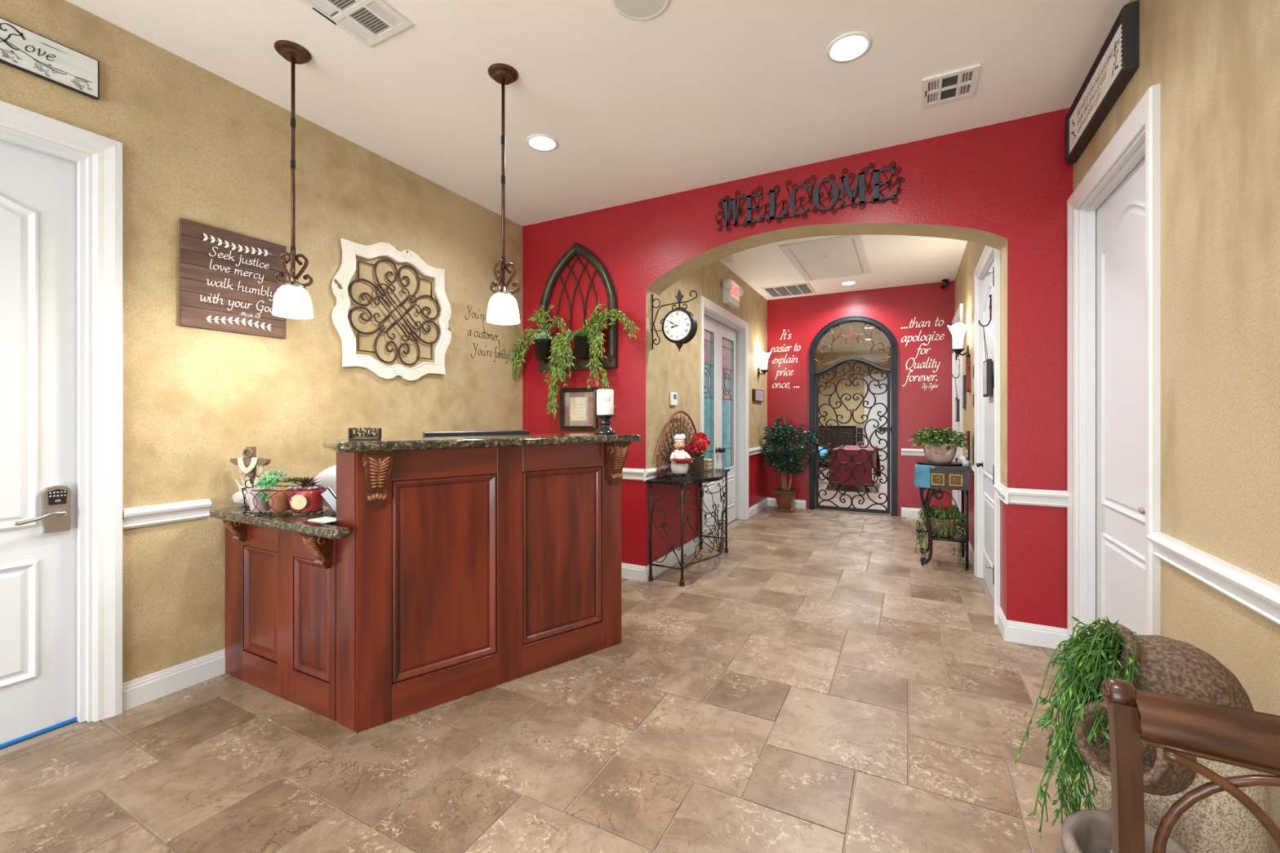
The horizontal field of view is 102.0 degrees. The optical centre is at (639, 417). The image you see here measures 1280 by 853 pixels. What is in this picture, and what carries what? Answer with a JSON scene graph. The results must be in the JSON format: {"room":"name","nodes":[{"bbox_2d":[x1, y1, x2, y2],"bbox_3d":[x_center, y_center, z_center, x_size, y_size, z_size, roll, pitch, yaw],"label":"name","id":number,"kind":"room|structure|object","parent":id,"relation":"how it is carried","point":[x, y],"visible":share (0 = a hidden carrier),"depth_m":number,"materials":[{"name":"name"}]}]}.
{"room":"reception lobby","nodes":[
{"label":"reception lobby","id":0,"kind":"room"},
{"bbox_2d":[0,0,522,720],"bbox_3d":[-2.559,-0.215,2.005,0.140,3.050,6.400,0,0,27],"label":"wall","id":1,"kind":"structure","parent":0,"point":[199,146],"depth_m":2.68,"materials":[{"name":"beige paint"}]},
{"bbox_2d":[0,139,77,748],"bbox_3d":[-2.629,0.102,1.848,0.110,2.415,0.901,0,0,27],"label":"door","id":2,"kind":"structure","parent":1,"relation":"in","point":[38,189],"depth_m":2.14,"materials":[{"name":"white wood"}]},
{"bbox_2d":[0,17,99,100],"bbox_3d":[-2.482,-1.456,1.972,0.024,0.168,0.612,0,0,27],"label":"sign","id":3,"kind":"object","parent":1,"relation":"attached to","point":[22,49],"visible":1,"depth_m":2.10,"materials":[{"name":"white wood"}]},
{"bbox_2d":[0,48,92,90],"bbox_3d":[-2.400,-1.408,2.103,0.001,0.057,0.258,0,0,27],"label":"print","id":4,"kind":"object","parent":3,"relation":"attached to","point":[12,51],"depth_m":2.09},
{"bbox_2d":[0,100,123,722],"bbox_3d":[-2.624,0.045,1.846,0.169,2.530,1.117,0,0,27],"label":"trim","id":5,"kind":"structure","parent":1,"relation":"attached to","point":[107,153],"depth_m":2.24,"materials":[{"name":"white wood"}]},
{"bbox_2d":[123,498,211,528],"bbox_3d":[-2.226,0.454,2.451,0.040,0.092,0.321,0,0,27],"label":"trim","id":6,"kind":"structure","parent":1,"relation":"attached to","point":[156,514],"depth_m":2.44,"materials":[{"name":"white"}]},
{"bbox_2d":[123,648,225,711],"bbox_3d":[-2.216,1.250,2.496,0.016,0.120,0.413,0,0,27],"label":"baseboard","id":7,"kind":"structure","parent":1,"relation":"attached to","point":[147,688],"depth_m":2.47,"materials":[{"name":"white wood"}]},
{"bbox_2d":[179,217,286,338],"bbox_3d":[-2.102,-0.700,2.704,0.026,0.517,0.473,0,0,27],"label":"sign","id":8,"kind":"object","parent":1,"relation":"attached to","point":[228,283],"visible":0.95,"depth_m":2.66,"materials":[{"name":"brown wood"}]},
{"bbox_2d":[203,233,271,256],"bbox_3d":[-2.088,-0.887,2.702,0.001,0.051,0.311,0,0,27],"label":"print","id":9,"kind":"object","parent":8,"relation":"attached to","point":[213,240],"depth_m":2.68},
{"bbox_2d":[206,315,271,331],"bbox_3d":[-2.086,-0.496,2.706,0.001,0.051,0.303,0,0,27],"label":"print","id":10,"kind":"object","parent":8,"relation":"attached to","point":[223,318],"depth_m":2.70},
{"bbox_2d":[331,238,451,381],"bbox_3d":[-1.655,-0.712,3.553,0.026,0.912,0.912,0,0,27],"label":"wall medallion","id":11,"kind":"object","parent":1,"relation":"attached to","point":[350,250],"visible":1,"depth_m":3.48,"materials":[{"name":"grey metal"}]},
{"bbox_2d":[464,305,509,364],"bbox_3d":[-1.267,-0.679,4.338,0.001,0.429,0.520,0,0,27],"label":"wall lettering","id":12,"kind":"object","parent":1,"relation":"attached to","point":[500,353],"depth_m":4.30,"materials":[{"name":"brown paint"}]},
{"bbox_2d":[0,466,1075,852],"bbox_3d":[1.955,1.350,5.745,4.825,0.079,17.600,0,0,27],"label":"floor","id":13,"kind":"structure","parent":0,"point":[810,685],"depth_m":2.07,"materials":[{"name":"beige tile"}]},
{"bbox_2d":[222,520,336,720],"bbox_3d":[-1.341,0.900,2.905,1.550,0.820,1.081,0,0,-43],"label":"reception desk side","id":14,"kind":"object","parent":13,"relation":"on","point":[281,585],"visible":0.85,"depth_m":2.42,"materials":[{"name":"brown wood"}]},
{"bbox_2d":[209,505,351,539],"bbox_3d":[-1.245,0.470,2.866,1.314,0.040,1.404,0,0,27],"label":"countertop","id":15,"kind":"structure","parent":14,"relation":"on","point":[295,522],"depth_m":2.30,"materials":[{"name":"stone"}]},
{"bbox_2d":[229,446,271,506],"bbox_3d":[-1.989,0.299,2.643,0.209,0.298,0.105,0,0,7],"label":"sculpture","id":16,"kind":"object","parent":15,"relation":"on","point":[247,465],"visible":0.79,"depth_m":2.63,"materials":[{"name":"beige ceramic"}]},
{"bbox_2d":[240,468,327,515],"bbox_3d":[-1.676,0.344,2.446,0.392,0.210,0.176,0,0,1],"label":"planter","id":17,"kind":"object","parent":15,"relation":"on","point":[301,499],"visible":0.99,"depth_m":2.40,"materials":[{"name":"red ceramic"}]},
{"bbox_2d":[307,516,336,523],"bbox_3d":[-1.374,0.448,2.269,0.130,0.003,0.080,0,0,27],"label":"paper pad","id":18,"kind":"object","parent":15,"relation":"on","point":[324,519],"visible":0.86,"depth_m":2.27,"materials":[{"name":"white paper"}]},
{"bbox_2d":[312,465,336,508],"bbox_3d":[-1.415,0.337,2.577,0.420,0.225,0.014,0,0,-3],"label":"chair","id":19,"kind":"object","parent":15,"relation":"on","point":[328,476],"visible":0.03,"depth_m":2.56,"materials":[{"name":"white plastic"}]},
{"bbox_2d":[320,485,336,515],"bbox_3d":[-1.401,0.385,2.412,0.142,0.130,0.070,0,0,0],"label":"terminal","id":20,"kind":"object","parent":15,"relation":"on","point":[329,495],"visible":0.37,"depth_m":2.38,"materials":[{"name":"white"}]},
{"bbox_2d":[422,430,529,436],"bbox_3d":[-0.919,0.264,2.967,0.620,0.372,0.130,0,0,-39],"label":"computer monitor","id":21,"kind":"object","parent":15,"relation":"on","point":[500,432],"visible":0.2,"depth_m":2.93,"materials":[{"name":"black plastic"}]},
{"bbox_2d":[336,442,631,733],"bbox_3d":[-0.679,0.725,2.586,1.424,1.170,0.245,0,0,-39],"label":"reception desk","id":22,"kind":"object","parent":13,"relation":"on","point":[461,572],"depth_m":2.45,"materials":[{"name":"brown wood"}]},
{"bbox_2d":[322,432,641,453],"bbox_3d":[-0.712,0.119,2.669,1.540,0.042,0.435,0,0,-39],"label":"countertop","id":23,"kind":"structure","parent":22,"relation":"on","point":[411,443],"depth_m":2.40,"materials":[{"name":"stone"}]},
{"bbox_2d":[347,427,382,439],"bbox_3d":[-1.199,0.071,2.262,0.124,0.054,0.046,0,0,-7],"label":"card holder","id":24,"kind":"object","parent":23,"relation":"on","point":[351,436],"visible":1,"depth_m":2.25,"materials":[{"name":"brown metal"}]},
{"bbox_2d":[593,414,617,434],"bbox_3d":[-0.207,0.042,3.078,0.140,0.112,0.140,0,0,27],"label":"candle holder","id":25,"kind":"object","parent":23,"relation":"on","point":[605,422],"visible":1,"depth_m":3.04,"materials":[{"name":"black"}]},
{"bbox_2d":[596,388,613,414],"bbox_3d":[-0.207,-0.093,3.077,0.100,0.158,0.100,0,0,0],"label":"pillar candle","id":26,"kind":"object","parent":25,"relation":"on","point":[605,397],"visible":0.92,"depth_m":3.04,"materials":[{"name":"beige wax"}]},
{"bbox_2d":[647,468,729,586],"bbox_3d":[0.517,0.907,4.577,0.430,0.805,1.190,0,0,27],"label":"console","id":27,"kind":"object","parent":13,"relation":"on","point":[715,474],"visible":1,"depth_m":4.27,"materials":[{"name":"black metal"}]},
{"bbox_2d":[657,410,700,477],"bbox_3d":[0.367,0.221,4.655,0.020,0.565,0.970,0,0,27],"label":"screen","id":28,"kind":"object","parent":27,"relation":"on","point":[686,441],"visible":0.6,"depth_m":4.48,"materials":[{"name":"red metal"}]},
{"bbox_2d":[666,433,694,479],"bbox_3d":[0.335,0.321,4.291,0.210,0.369,0.201,0,0,-14],"label":"chef figurine","id":29,"kind":"object","parent":27,"relation":"on","point":[680,459],"visible":1,"depth_m":4.27,"materials":[{"name":"white ceramic"}]},
{"bbox_2d":[671,457,694,463],"bbox_3d":[0.349,0.357,4.238,0.210,0.045,0.090,0,0,-14],"label":"tray","id":30,"kind":"object","parent":29,"relation":"on","point":[675,460],"depth_m":4.21,"materials":[{"name":"red ceramic"}]},
{"bbox_2d":[684,431,710,474],"bbox_3d":[0.519,0.317,4.647,0.232,0.377,0.209,0,0,22],"label":"flower vase","id":31,"kind":"object","parent":27,"relation":"on","point":[700,443],"visible":0.98,"depth_m":4.60,"materials":[{"name":"brown"}]},
{"bbox_2d":[760,416,818,513],"bbox_3d":[2.072,0.655,7.187,0.793,1.311,0.537,0,0,27],"label":"ficus tree","id":32,"kind":"object","parent":13,"relation":"on","point":[784,497],"visible":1,"depth_m":7.14,"materials":[{"name":"green plant"}]},
{"bbox_2d":[818,425,855,464],"bbox_3d":[5.078,0.765,13.684,1.140,1.090,0.410,0,0,27],"label":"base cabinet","id":33,"kind":"object","parent":13,"relation":"on","point":[834,428],"visible":0.23,"depth_m":13.46,"materials":[{"name":"brown wood"}]},
{"bbox_2d":[828,444,880,491],"bbox_3d":[4.126,0.948,9.901,0.798,0.746,1.843,0,0,27],"label":"draped table","id":34,"kind":"object","parent":13,"relation":"on","point":[865,478],"visible":0.73,"depth_m":9.17,"materials":[{"name":"red fabric"}]},
{"bbox_2d":[855,424,865,445],"bbox_3d":[5.676,0.750,13.360,0.200,1.120,0.356,0,0,27],"label":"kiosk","id":35,"kind":"object","parent":13,"relation":"on","point":[859,428],"visible":0.5,"depth_m":13.20,"materials":[{"name":"grey"}]},
{"bbox_2d":[915,462,971,570],"bbox_3d":[2.733,0.867,4.694,0.416,0.890,0.470,0,0,27],"label":"side table","id":36,"kind":"object","parent":13,"relation":"on","point":[942,477],"visible":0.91,"depth_m":4.51,"materials":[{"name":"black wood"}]},
{"bbox_2d":[914,463,930,488],"bbox_3d":[2.486,0.516,4.600,0.066,0.197,0.182,0,0,-11],"label":"cloth","id":37,"kind":"object","parent":36,"relation":"hanging from","point":[922,473],"visible":1,"depth_m":4.55,"materials":[{"name":"fabric"}]},
{"bbox_2d":[915,442,962,466],"bbox_3d":[2.715,0.327,4.697,0.400,0.190,0.400,0,0,0],"label":"flower pot","id":38,"kind":"object","parent":36,"relation":"on","point":[944,455],"visible":0.86,"depth_m":4.60,"materials":[{"name":"beige ceramic"}]},
{"bbox_2d":[906,426,972,448],"bbox_3d":[2.691,0.180,4.675,0.521,0.201,0.460,0,0,27],"label":"ivy","id":39,"kind":"object","parent":38,"relation":"in","point":[937,437],"visible":0.99,"depth_m":4.62,"materials":[{"name":"green plant"}]},
{"bbox_2d":[923,490,961,537],"bbox_3d":[2.720,0.860,4.673,0.301,0.392,0.301,0,0,27],"label":"wicker basket","id":40,"kind":"object","parent":36,"relation":"on","point":[948,525],"visible":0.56,"depth_m":4.57,"materials":[{"name":"brown wicker"}]},
{"bbox_2d":[914,502,965,564],"bbox_3d":[2.712,1.040,4.680,0.428,0.535,0.377,0,0,27],"label":"fern","id":41,"kind":"object","parent":40,"relation":"in","point":[943,513],"visible":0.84,"depth_m":4.61,"materials":[{"name":"green plant"}]},
{"bbox_2d":[927,529,965,541],"bbox_3d":[2.767,1.065,4.682,0.295,0.010,0.390,0,0,27],"label":"shelf","id":42,"kind":"object","parent":36,"relation":"attached to","point":[930,536],"depth_m":4.55,"materials":[{"name":"black metal"}]},
{"bbox_2d":[965,431,969,465],"bbox_3d":[2.953,0.272,4.664,0.022,0.300,0.200,0,0,27],"label":"easel","id":43,"kind":"object","parent":36,"relation":"on","point":[967,433],"visible":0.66,"depth_m":4.60,"materials":[{"name":"black metal"}]},
{"bbox_2d":[1055,622,1270,852],"bbox_3d":[1.247,0.932,1.286,0.715,0.764,0.380,0,0,-32],"label":"fountain","id":44,"kind":"object","parent":13,"relation":"on","point":[1218,823],"visible":0.41,"depth_m":1.23,"materials":[{"name":"stone"}]},
{"bbox_2d":[1014,615,1139,844],"bbox_3d":[1.139,0.790,1.315,0.335,0.550,0.184,0,0,-12],"label":"plant","id":45,"kind":"object","parent":44,"relation":"in","point":[1091,658],"visible":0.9,"depth_m":1.28,"materials":[{"name":"green plant"}]},
{"bbox_2d":[1101,677,1279,852],"bbox_3d":[0.716,0.829,0.374,0.474,0.963,0.508,0,0,27],"label":"dining chair","id":46,"kind":"object","parent":13,"relation":"on","point":[1247,739],"visible":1,"depth_m":0.63,"materials":[{"name":"brown wood"}]},
{"bbox_2d":[65,0,1129,353],"bbox_3d":[1.955,-1.800,5.745,4.825,0.120,17.600,0,0,27],"label":"ceiling","id":47,"kind":"structure","parent":0,"point":[695,94],"depth_m":2.70,"materials":[{"name":"paint"}]},
{"bbox_2d":[271,40,313,319],"bbox_3d":[-1.654,-1.111,2.466,0.173,1.258,0.164,0,0,0],"label":"pendant lamp","id":48,"kind":"object","parent":47,"relation":"hanging from","point":[291,300],"visible":1,"depth_m":2.46,"materials":[{"name":"brown metal"}]},
{"bbox_2d":[298,0,412,47],"bbox_3d":[-1.224,-1.731,2.188,0.300,0.019,0.375,0,0,27],"label":"ceiling vent","id":49,"kind":"object","parent":47,"relation":"in","point":[370,22],"visible":1,"depth_m":2.25,"materials":[{"name":"white metal"}]},
{"bbox_2d":[486,62,520,324],"bbox_3d":[-0.692,-1.111,2.617,0.164,1.258,0.173,0,0,0],"label":"pendant lamp","id":50,"kind":"object","parent":47,"relation":"hanging from","point":[503,308],"visible":1,"depth_m":2.61,"materials":[{"name":"brown metal"}]},
{"bbox_2d":[525,133,558,151],"bbox_3d":[-0.620,-1.735,3.285,0.202,0.010,0.202,0,0,27],"label":"recessed light","id":51,"kind":"object","parent":47,"relation":"in","point":[539,142],"visible":1,"depth_m":3.27,"materials":[{"name":"white plastic"}]},
{"bbox_2d":[610,0,670,20],"bbox_3d":[0.002,-1.735,2.140,0.250,0.010,0.250,0,0,27],"label":"ceiling speaker","id":52,"kind":"object","parent":47,"relation":"attached to","point":[637,10],"visible":1,"depth_m":2.19,"materials":[{"name":"white plastic"}]},
{"bbox_2d":[761,282,815,297],"bbox_3d":[2.038,-1.733,7.097,0.605,0.014,0.605,0,0,27],"label":"ceiling vent","id":53,"kind":"object","parent":47,"relation":"in","point":[805,288],"visible":1,"depth_m":7.06,"materials":[{"name":"white metal"}]},
{"bbox_2d":[778,235,871,280],"bbox_3d":[2.090,-1.710,5.738,0.760,0.061,1.510,0,0,27],"label":"attic hatch","id":54,"kind":"object","parent":47,"relation":"attached to","point":[833,257],"visible":0.98,"depth_m":5.58,"materials":[{"name":"white paint"}]},
{"bbox_2d":[826,31,871,62],"bbox_3d":[0.981,-1.735,2.438,0.202,0.010,0.202,0,0,27],"label":"recessed light","id":55,"kind":"object","parent":47,"relation":"in","point":[858,43],"visible":1,"depth_m":2.43,"materials":[{"name":"white plastic"}]},
{"bbox_2d":[921,63,980,108],"bbox_3d":[1.624,-1.731,2.726,0.250,0.019,0.265,0,0,27],"label":"ceiling vent","id":56,"kind":"object","parent":47,"relation":"in","point":[961,83],"visible":1,"depth_m":2.71,"materials":[{"name":"white metal"}]},
{"bbox_2d":[645,260,767,566],"bbox_3d":[0.963,-0.215,6.063,0.143,3.050,4.250,0,0,27],"label":"wall","id":57,"kind":"structure","parent":0,"point":[679,371],"depth_m":5.05,"materials":[{"name":"beige paint"}]},
{"bbox_2d":[643,462,688,480],"bbox_3d":[0.332,0.459,4.653,0.040,0.092,1.236,0,0,27],"label":"trim","id":58,"kind":"structure","parent":57,"relation":"attached to","point":[651,473],"depth_m":4.19,"materials":[{"name":"white wood"}]},
{"bbox_2d":[644,537,699,582],"bbox_3d":[0.326,1.250,4.667,0.016,0.120,1.216,0,0,27],"label":"baseboard","id":59,"kind":"structure","parent":57,"relation":"attached to","point":[689,548],"depth_m":4.57,"materials":[{"name":"white"}]},
{"bbox_2d":[703,314,722,535],"bbox_3d":[0.743,0.091,5.673,0.110,2.414,0.741,0,0,27],"label":"door","id":60,"kind":"structure","parent":57,"relation":"in","point":[710,325],"depth_m":5.83,"materials":[{"name":"white wood"}]},
{"bbox_2d":[699,295,748,547],"bbox_3d":[0.942,0.045,5.990,0.169,2.530,1.700,0,0,27],"label":"trim","id":61,"kind":"structure","parent":57,"relation":"attached to","point":[721,314],"depth_m":6.63,"materials":[{"name":"white wood"}]},
{"bbox_2d":[717,320,736,528],"bbox_3d":[1.087,0.091,6.335,0.110,2.414,0.741,0,0,27],"label":"door","id":62,"kind":"structure","parent":57,"relation":"in","point":[726,335],"depth_m":6.37,"materials":[{"name":"white wood"}]},
{"bbox_2d":[722,278,743,308],"bbox_3d":[1.062,-1.420,5.956,0.134,0.260,0.509,0,0,27],"label":"exit sign","id":63,"kind":"object","parent":57,"relation":"attached to","point":[731,291],"visible":1,"depth_m":5.84,"materials":[{"name":"white plastic"}]},
{"bbox_2d":[751,389,764,401],"bbox_3d":[1.634,-0.300,7.163,0.038,0.160,0.500,0,0,27],"label":"wall plaque","id":64,"kind":"object","parent":57,"relation":"attached to","point":[757,395],"visible":1,"depth_m":7.08,"materials":[{"name":"brown wood"}]},
{"bbox_2d":[748,497,768,517],"bbox_3d":[1.643,1.250,7.204,0.016,0.120,1.100,0,0,27],"label":"baseboard","id":65,"kind":"structure","parent":57,"relation":"attached to","point":[755,508],"depth_m":7.16,"materials":[{"name":"white"}]},
{"bbox_2d":[757,351,771,376],"bbox_3d":[1.725,-0.736,7.195,0.199,0.332,0.196,0,0,-19],"label":"wall sconce","id":66,"kind":"object","parent":57,"relation":"attached to","point":[763,356],"visible":1,"depth_m":7.15,"materials":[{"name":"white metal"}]},
{"bbox_2d":[522,107,1073,628],"bbox_3d":[0.738,-0.215,3.927,4.040,3.050,0.250,0,0,27],"label":"wall","id":67,"kind":"structure","parent":0,"point":[1011,181],"depth_m":3.29,"materials":[{"name":"red paint"}]},
{"bbox_2d":[533,242,617,372],"bbox_3d":[-0.572,-0.945,4.355,0.782,1.091,0.197,0,0,27],"label":"wall planter","id":68,"kind":"object","parent":67,"relation":"attached to","point":[542,348],"visible":0.92,"depth_m":4.37,"materials":[{"name":"black metal"}]},
{"bbox_2d":[511,304,576,420],"bbox_3d":[-0.836,-0.474,4.455,0.720,1.000,0.158,0,0,31],"label":"trailing plant","id":69,"kind":"object","parent":68,"relation":"in","point":[564,339],"visible":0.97,"depth_m":4.38,"materials":[{"name":"green plant"}]},
{"bbox_2d":[581,302,639,408],"bbox_3d":[-0.243,-0.508,4.148,0.588,0.893,0.131,0,0,27],"label":"trailing plant","id":70,"kind":"object","parent":68,"relation":"in","point":[595,326],"visible":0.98,"depth_m":4.18,"materials":[{"name":"green plant"}]},
{"bbox_2d":[560,386,598,430],"bbox_3d":[-0.523,-0.071,4.424,0.373,0.362,0.030,0,0,27],"label":"framed piece","id":71,"kind":"object","parent":67,"relation":"attached to","point":[578,406],"visible":1,"depth_m":4.42,"materials":[{"name":"brown wood"}]},
{"bbox_2d":[621,562,644,582],"bbox_3d":[-0.515,1.250,4.428,1.255,0.120,0.016,0,0,27],"label":"baseboard","id":72,"kind":"structure","parent":67,"relation":"attached to","point":[630,571],"depth_m":4.18,"materials":[{"name":"white wood"}]},
{"bbox_2d":[622,467,644,480],"bbox_3d":[-0.520,0.459,4.417,1.255,0.092,0.040,0,0,27],"label":"trim","id":73,"kind":"structure","parent":67,"relation":"attached to","point":[628,473],"depth_m":4.17,"materials":[{"name":"white wood"}]},
{"bbox_2d":[651,289,697,351],"bbox_3d":[0.268,-0.768,4.143,0.406,0.495,0.100,0,0,27],"label":"clock","id":74,"kind":"object","parent":67,"relation":"attached to","point":[679,326],"visible":1,"depth_m":4.09,"materials":[{"name":"metal"}]},
{"bbox_2d":[715,161,904,231],"bbox_3d":[1.119,-1.511,3.571,1.255,0.289,0.013,0,0,27],"label":"welcome sign","id":75,"kind":"object","parent":67,"relation":"attached to","point":[861,175],"visible":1,"depth_m":3.53,"materials":[{"name":"metal"}]},
{"bbox_2d":[1007,619,1066,649],"bbox_3d":[2.289,1.250,2.971,0.305,0.120,0.016,0,0,27],"label":"baseboard","id":76,"kind":"structure","parent":67,"relation":"attached to","point":[1033,634],"depth_m":2.98,"materials":[{"name":"white wood"}]},
{"bbox_2d":[1007,487,1068,506],"bbox_3d":[2.284,0.459,2.961,0.305,0.092,0.040,0,0,27],"label":"trim","id":77,"kind":"structure","parent":67,"relation":"attached to","point":[1055,498],"depth_m":2.96,"materials":[{"name":"white wood"}]},
{"bbox_2d":[815,349,891,466],"bbox_3d":[6.088,-0.215,13.459,4.600,3.050,0.100,0,0,27],"label":"wall","id":78,"kind":"structure","parent":0,"point":[842,388],"depth_m":13.75,"materials":[{"name":"paint"}]},
{"bbox_2d":[864,373,891,468],"bbox_3d":[6.433,0.095,13.201,1.330,2.430,0.140,0,0,27],"label":"door","id":79,"kind":"structure","parent":78,"relation":"in","point":[882,398],"depth_m":13.36,"materials":[{"name":"white"}]},
{"bbox_2d":[767,280,954,515],"bbox_3d":[2.991,-0.215,7.236,2.780,3.050,0.200,0,0,27],"label":"wall","id":80,"kind":"structure","parent":0,"point":[918,409],"depth_m":6.90,"materials":[{"name":"red paint"}]},
{"bbox_2d":[770,329,800,389],"bbox_3d":[2.125,-0.846,7.571,0.433,0.873,0.001,0,0,27],"label":"wall lettering","id":81,"kind":"object","parent":80,"relation":"attached to","point":[794,358],"depth_m":7.58,"materials":[{"name":"white paint"}]},
{"bbox_2d":[767,497,805,508],"bbox_3d":[2.132,1.250,7.560,0.555,0.120,0.016,0,0,27],"label":"baseboard","id":82,"kind":"structure","parent":80,"relation":"attached to","point":[798,504],"depth_m":7.49,"materials":[{"name":"white"}]},
{"bbox_2d":[814,361,890,514],"bbox_3d":[2.917,0.264,7.146,0.960,2.078,0.108,0,0,27],"label":"iron gate","id":83,"kind":"object","parent":80,"relation":"attached to","point":[887,511],"visible":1,"depth_m":7.16,"materials":[{"name":"black metal"}]},
{"bbox_2d":[808,315,897,515],"bbox_3d":[2.938,-0.045,7.187,1.130,2.710,0.136,0,0,27],"label":"door frame","id":84,"kind":"structure","parent":80,"relation":"attached to","point":[865,344],"depth_m":7.18,"materials":[{"name":"black metal"}]},
{"bbox_2d":[901,448,924,456],"bbox_3d":[3.724,0.459,6.720,0.605,0.092,0.040,0,0,27],"label":"trim","id":85,"kind":"structure","parent":80,"relation":"attached to","point":[915,452],"depth_m":6.79,"materials":[{"name":"white wood"}]},
{"bbox_2d":[901,316,944,390],"bbox_3d":[3.682,-0.836,6.762,0.498,0.963,0.001,0,0,27],"label":"wall lettering","id":86,"kind":"object","parent":80,"relation":"attached to","point":[936,320],"depth_m":6.76,"materials":[{"name":"white paint"}]},
{"bbox_2d":[901,506,951,516],"bbox_3d":[3.729,1.250,6.731,0.605,0.120,0.016,0,0,27],"label":"baseboard","id":87,"kind":"structure","parent":80,"relation":"attached to","point":[904,509],"depth_m":6.82,"materials":[{"name":"white"}]},
{"bbox_2d":[954,240,1007,619],"bbox_3d":[3.199,-0.215,4.902,0.143,3.050,4.250,0,0,27],"label":"wall","id":88,"kind":"structure","parent":0,"point":[964,279],"depth_m":4.71,"materials":[{"name":"paint"}]},
{"bbox_2d":[951,302,963,522],"bbox_3d":[3.762,0.045,6.019,0.169,2.530,1.130,0,0,27],"label":"trim","id":89,"kind":"structure","parent":88,"relation":"attached to","point":[958,317],"depth_m":6.07,"materials":[{"name":"white wood"}]},
{"bbox_2d":[955,353,959,508],"bbox_3d":[3.740,0.096,6.030,0.060,2.404,0.914,0,0,27],"label":"door","id":90,"kind":"structure","parent":88,"relation":"in","point":[957,357],"depth_m":6.27,"materials":[{"name":"white"}]},
{"bbox_2d":[946,322,968,356],"bbox_3d":[3.119,-0.746,5.085,0.199,0.332,0.196,0,0,-19],"label":"wall sconce","id":91,"kind":"object","parent":88,"relation":"attached to","point":[957,331],"visible":0.99,"depth_m":5.04,"materials":[{"name":"white glass"}]},
{"bbox_2d":[962,374,965,408],"bbox_3d":[3.337,-0.260,5.343,0.022,0.340,0.160,0,0,27],"label":"wall plaque","id":92,"kind":"object","parent":88,"relation":"attached to","point":[963,376],"visible":0.98,"depth_m":5.28,"materials":[{"name":"brown wood"}]},
{"bbox_2d":[965,353,970,392],"bbox_3d":[3.112,-0.422,4.919,0.040,0.365,0.120,0,0,27],"label":"wall ornament","id":93,"kind":"object","parent":88,"relation":"attached to","point":[968,357],"visible":1,"depth_m":4.88,"materials":[{"name":"red"}]},
{"bbox_2d":[975,261,994,600],"bbox_3d":[2.549,0.096,3.792,0.110,2.404,0.964,0,0,27],"label":"door","id":94,"kind":"structure","parent":88,"relation":"in","point":[988,464],"depth_m":3.83,"materials":[{"name":"white wood"}]},
{"bbox_2d":[977,294,991,326],"bbox_3d":[2.487,-0.767,3.734,0.086,0.228,0.034,0,0,27],"label":"hook","id":95,"kind":"object","parent":94,"relation":"attached to","point":[990,295],"visible":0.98,"depth_m":3.71,"materials":[{"name":"metal"}]},
{"bbox_2d":[982,326,991,396],"bbox_3d":[2.492,-0.407,3.731,0.042,0.514,0.220,0,0,27],"label":"hanging sign","id":96,"kind":"object","parent":95,"relation":"hanging from","point":[987,364],"visible":1,"depth_m":3.65,"materials":[{"name":"brown"}]},
{"bbox_2d":[982,361,986,395],"bbox_3d":[2.484,-0.280,3.736,0.003,0.230,0.190,0,0,27],"label":"print","id":97,"kind":"object","parent":96,"relation":"attached to","point":[984,364],"depth_m":3.72},
{"bbox_2d":[973,245,1000,624],"bbox_3d":[2.593,0.045,3.769,0.169,2.530,1.180,0,0,27],"label":"trim","id":98,"kind":"structure","parent":88,"relation":"attached to","point":[995,255],"depth_m":4.22,"materials":[{"name":"white wood"}]},
{"bbox_2d":[992,482,1008,504],"bbox_3d":[2.189,0.459,3.153,0.040,0.092,0.286,0,0,27],"label":"trim","id":99,"kind":"structure","parent":88,"relation":"attached to","point":[1002,491],"depth_m":3.07,"materials":[{"name":"white wood"}]},
{"bbox_2d":[997,606,1007,640],"bbox_3d":[2.205,1.250,3.156,0.016,0.120,0.266,0,0,27],"label":"baseboard","id":100,"kind":"structure","parent":88,"relation":"attached to","point":[1002,620],"depth_m":3.11,"materials":[{"name":"white wood"}]},
{"bbox_2d":[1073,0,1279,852],"bbox_3d":[1.050,-0.215,0.102,0.140,3.050,6.350,0,0,27],"label":"wall","id":101,"kind":"structure","parent":0,"point":[1215,64],"depth_m":1.53,"materials":[{"name":"beige paint"}]},
{"bbox_2d":[1064,0,1139,164],"bbox_3d":[2.174,-1.532,2.474,0.052,0.265,0.885,0,0,27],"label":"framed piece","id":102,"kind":"object","parent":101,"relation":"attached to","point":[1117,60],"visible":1,"depth_m":2.33,"materials":[{"name":"black wood"}]},
{"bbox_2d":[1071,41,1117,143],"bbox_3d":[2.171,-1.533,2.492,0.001,0.129,0.704,0,0,27],"label":"print","id":103,"kind":"object","parent":102,"relation":"attached to","point":[1115,42],"depth_m":2.21},
{"bbox_2d":[1066,84,1160,644],"bbox_3d":[2.212,0.045,2.373,0.169,2.530,1.130,0,0,27],"label":"trim","id":104,"kind":"structure","parent":101,"relation":"attached to","point":[1081,221],"depth_m":2.77,"materials":[{"name":"white wood"}]},
{"bbox_2d":[1096,156,1145,635],"bbox_3d":[2.218,0.096,2.369,0.097,2.404,0.914,0,0,27],"label":"door","id":105,"kind":"structure","parent":101,"relation":"in","point":[1121,218],"depth_m":2.42,"materials":[{"name":"white wood"}]},
{"bbox_2d":[1146,531,1279,626],"bbox_3d":[0.696,0.464,-0.385,0.040,0.092,5.158,0,0,27],"label":"trim","id":106,"kind":"structure","parent":101,"relation":"attached to","point":[1260,595],"depth_m":1.48,"materials":[{"name":"white wood"}]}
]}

